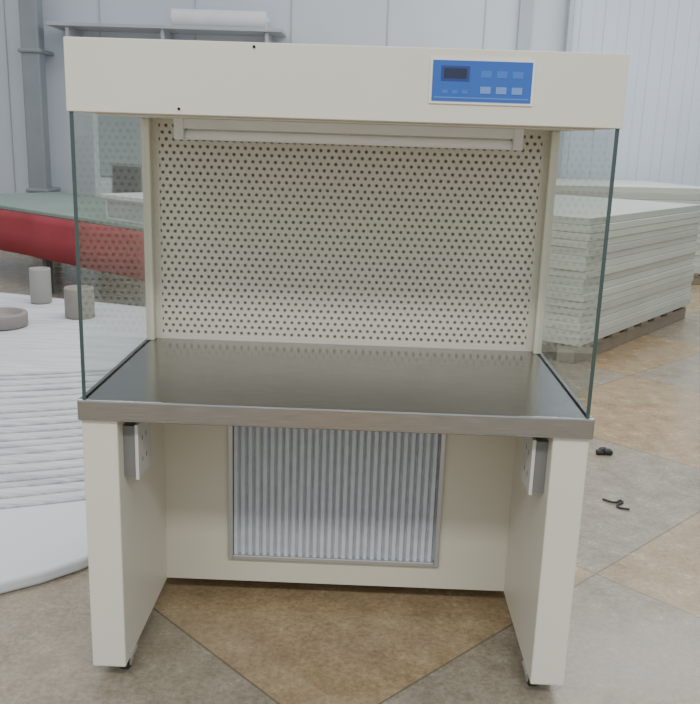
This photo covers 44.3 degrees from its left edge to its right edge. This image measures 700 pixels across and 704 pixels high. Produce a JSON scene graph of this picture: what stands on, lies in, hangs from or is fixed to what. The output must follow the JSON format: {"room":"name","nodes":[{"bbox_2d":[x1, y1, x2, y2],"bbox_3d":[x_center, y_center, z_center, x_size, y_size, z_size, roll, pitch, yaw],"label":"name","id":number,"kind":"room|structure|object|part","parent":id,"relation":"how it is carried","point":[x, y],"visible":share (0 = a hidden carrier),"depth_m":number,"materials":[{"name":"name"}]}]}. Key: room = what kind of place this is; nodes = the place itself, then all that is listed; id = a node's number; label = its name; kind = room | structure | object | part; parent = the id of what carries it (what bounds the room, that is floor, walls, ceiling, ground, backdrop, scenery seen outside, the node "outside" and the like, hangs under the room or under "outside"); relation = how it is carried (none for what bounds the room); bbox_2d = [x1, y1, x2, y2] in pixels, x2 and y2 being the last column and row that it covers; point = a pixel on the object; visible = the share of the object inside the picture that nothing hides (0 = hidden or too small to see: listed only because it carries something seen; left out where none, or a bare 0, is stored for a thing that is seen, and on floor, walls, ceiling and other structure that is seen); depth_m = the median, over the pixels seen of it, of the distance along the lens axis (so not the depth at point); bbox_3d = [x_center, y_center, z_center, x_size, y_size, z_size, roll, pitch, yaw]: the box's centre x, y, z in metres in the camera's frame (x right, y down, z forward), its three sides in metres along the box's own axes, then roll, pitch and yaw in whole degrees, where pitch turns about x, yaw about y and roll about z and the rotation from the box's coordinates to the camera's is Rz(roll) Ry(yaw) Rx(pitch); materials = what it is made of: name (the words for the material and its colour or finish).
{"room":"factory workshop","nodes":[
{"label":"factory workshop","id":0,"kind":"room"},
{"bbox_2d":[0,0,567,195],"bbox_3d":[0.233,-3.504,10.423,18.000,4.500,0.165,2,14,1],"label":"wall","id":1,"kind":"structure","parent":0,"point":[459,24],"depth_m":10.29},
{"bbox_2d":[17,0,60,192],"bbox_3d":[-3.713,-3.521,10.186,0.280,4.400,0.450,2,14,1],"label":"column","id":2,"kind":"structure","parent":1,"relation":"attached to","point":[32,50],"depth_m":10.13,"materials":[{"name":"grey metal"}]},
{"bbox_2d":[46,8,285,42],"bbox_3d":[-2.114,-3.800,10.046,2.700,0.390,0.530,2,14,1],"label":"wall shelf","id":3,"kind":"object","parent":1,"relation":"attached to","point":[183,21],"visible":0.83,"depth_m":9.90,"materials":[{"name":"grey metal"}]},
{"bbox_2d":[516,0,533,50],"bbox_3d":[2.052,-3.364,10.302,0.150,4.400,0.060,2,14,1],"label":"trim","id":4,"kind":"structure","parent":1,"relation":"attached to","point":[526,6],"depth_m":10.15,"materials":[{"name":"white metal"}]},
{"bbox_2d":[557,0,699,186],"bbox_3d":[5.371,-3.182,10.171,5.700,4.280,0.140,2,14,1],"label":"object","id":5,"kind":"structure","parent":1,"relation":"in","point":[659,140],"depth_m":10.21,"materials":[{"name":"white metal"}]},
{"bbox_2d":[0,250,699,703],"bbox_3d":[-0.036,0.671,3.152,18.000,0.100,16.000,2,14,1],"label":"floor","id":6,"kind":"structure","parent":0,"point":[634,631],"depth_m":2.51,"materials":[{"name":"tile"}]},
{"bbox_2d":[0,192,144,292],"bbox_3d":[-2.228,-0.944,7.694,3.640,0.700,1.334,14,18,39],"label":"table","id":7,"kind":"object","parent":6,"relation":"on","point":[40,225],"visible":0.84,"depth_m":6.93,"materials":[{"name":"metal"}]},
{"bbox_2d":[100,192,143,223],"bbox_3d":[-1.487,-1.096,6.558,0.660,0.190,0.530,14,18,39],"label":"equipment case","id":8,"kind":"object","parent":7,"relation":"on","point":[126,207],"visible":0.36,"depth_m":6.42,"materials":[{"name":"white plastic"}]},
{"bbox_2d":[111,162,142,192],"bbox_3d":[-1.826,-1.379,7.217,0.450,0.400,0.200,14,18,39],"label":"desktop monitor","id":9,"kind":"object","parent":7,"relation":"on","point":[126,177],"visible":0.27,"depth_m":7.16,"materials":[{"name":"grey plastic"}]},
{"bbox_2d":[0,292,146,593],"bbox_3d":[-2.043,0.163,4.134,2.720,0.285,4.049,2,14,1],"label":"pile","id":10,"kind":"object","parent":6,"relation":"on","point":[43,523],"visible":0.55,"depth_m":3.54,"materials":[{"name":"white plastic"}]},
{"bbox_2d":[0,307,28,330],"bbox_3d":[-1.940,-0.184,4.791,0.280,0.080,0.280,2,14,1],"label":"tape roll","id":11,"kind":"object","parent":10,"relation":"on","point":[11,318],"visible":1,"depth_m":4.73,"materials":[{"name":"beige plastic"}]},
{"bbox_2d":[29,267,51,303],"bbox_3d":[-1.961,-0.422,5.454,0.130,0.220,0.130,2,14,1],"label":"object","id":12,"kind":"object","parent":10,"relation":"on","point":[39,277],"visible":1,"depth_m":5.41,"materials":[{"name":"white plastic"}]},
{"bbox_2d":[64,285,94,319],"bbox_3d":[-1.591,-0.293,5.065,0.170,0.180,0.170,2,14,1],"label":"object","id":13,"kind":"object","parent":10,"relation":"on","point":[70,292],"visible":0.91,"depth_m":5.00,"materials":[{"name":"beige plastic"}]},
{"bbox_2d":[92,113,141,196],"bbox_3d":[-1.872,-1.784,9.084,1.560,1.680,0.560,1,14,-3],"label":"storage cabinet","id":14,"kind":"object","parent":6,"relation":"on","point":[116,138],"visible":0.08,"depth_m":8.71,"materials":[{"name":"metal"}]},
{"bbox_2d":[63,36,629,685],"bbox_3d":[-0.024,0.004,2.416,1.200,1.551,0.907,2,14,1],"label":"bench","id":15,"kind":"object","parent":6,"relation":"on","point":[340,374],"visible":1,"depth_m":2.48,"materials":[{"name":"white metal"}]},
{"bbox_3d":[-0.601,-0.276,2.219,0.009,0.646,0.606,2,14,1],"label":"glass","id":16,"kind":"part","parent":15,"relation":"part of","materials":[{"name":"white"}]},
{"bbox_2d":[123,422,151,479],"bbox_3d":[-0.528,0.228,2.137,0.038,0.140,0.120,2,14,1],"label":"power socket","id":17,"kind":"object","parent":15,"relation":"attached to","point":[136,435],"depth_m":2.09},
{"bbox_2d":[77,338,594,439],"bbox_3d":[-0.028,0.078,2.314,1.200,0.051,0.660,2,14,1],"label":"countertop","id":18,"kind":"structure","parent":15,"relation":"on","point":[168,380],"depth_m":2.14,"materials":[{"name":"silver metal"}]},
{"bbox_3d":[-0.043,0.388,2.542,0.630,0.495,0.048,2,14,1],"label":"filter frame","id":19,"kind":"part","parent":15,"relation":"part of","materials":[{"name":"metal"}]},
{"bbox_2d":[173,118,523,150],"bbox_3d":[-0.004,-0.581,2.294,0.920,0.055,0.070,2,14,1],"label":"lamp fixture","id":20,"kind":"object","parent":15,"relation":"attached to","point":[181,125],"depth_m":2.27,"materials":[{"name":"white plastic"}]},
{"bbox_2d":[152,118,549,350],"bbox_3d":[-0.009,-0.336,2.537,1.136,0.646,0.005,2,14,1],"label":"diffuser","id":21,"kind":"object","parent":15,"relation":"attached to","point":[254,242],"depth_m":2.54,"materials":[{"name":"beige metal"}]},
{"bbox_3d":[0.276,-0.566,1.803,0.218,0.092,0.007,2,14,1],"label":"control panel","id":22,"kind":"part","parent":15,"relation":"part of","materials":[{"name":"blue plastic"}]},
{"bbox_2d":[520,437,548,494],"bbox_3d":[0.454,0.264,2.121,0.038,0.140,0.120,2,14,1],"label":"power socket","id":23,"kind":"object","parent":15,"relation":"attached to","point":[535,451],"depth_m":2.07,"materials":[{"name":"silver metal"}]},
{"bbox_3d":[0.565,-0.234,2.200,0.009,0.646,0.606,2,14,1],"label":"glass","id":24,"kind":"part","parent":15,"relation":"part of","materials":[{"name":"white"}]},
{"bbox_2d":[596,447,612,454],"bbox_3d":[1.157,0.453,3.924,0.074,0.031,0.044,2,14,1],"label":"scrap","id":25,"kind":"object","parent":6,"relation":"on","point":[602,450],"visible":1,"depth_m":3.91,"materials":[{"name":"rubber"}]},
{"bbox_2d":[602,498,629,509],"bbox_3d":[1.041,0.595,3.369,0.084,0.009,0.097,2,14,1],"label":"cable offcut","id":26,"kind":"object","parent":6,"relation":"on","point":[619,500],"visible":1,"depth_m":3.38,"materials":[{"name":"black rubber"}]},
{"bbox_2d":[542,194,699,363],"bbox_3d":[1.395,-0.715,6.772,1.917,0.929,2.167,13,18,37],"label":"wall panels","id":27,"kind":"object","parent":6,"relation":"on","point":[651,248],"visible":0.48,"depth_m":5.85,"materials":[{"name":"white"}]},
{"bbox_2d":[555,178,699,284],"bbox_3d":[2.653,-1.347,9.364,1.922,0.979,1.619,-1,14,-11],"label":"wall panels","id":28,"kind":"object","parent":6,"relation":"on","point":[623,189],"visible":0.08,"depth_m":8.58,"materials":[{"name":"white"}]}
]}

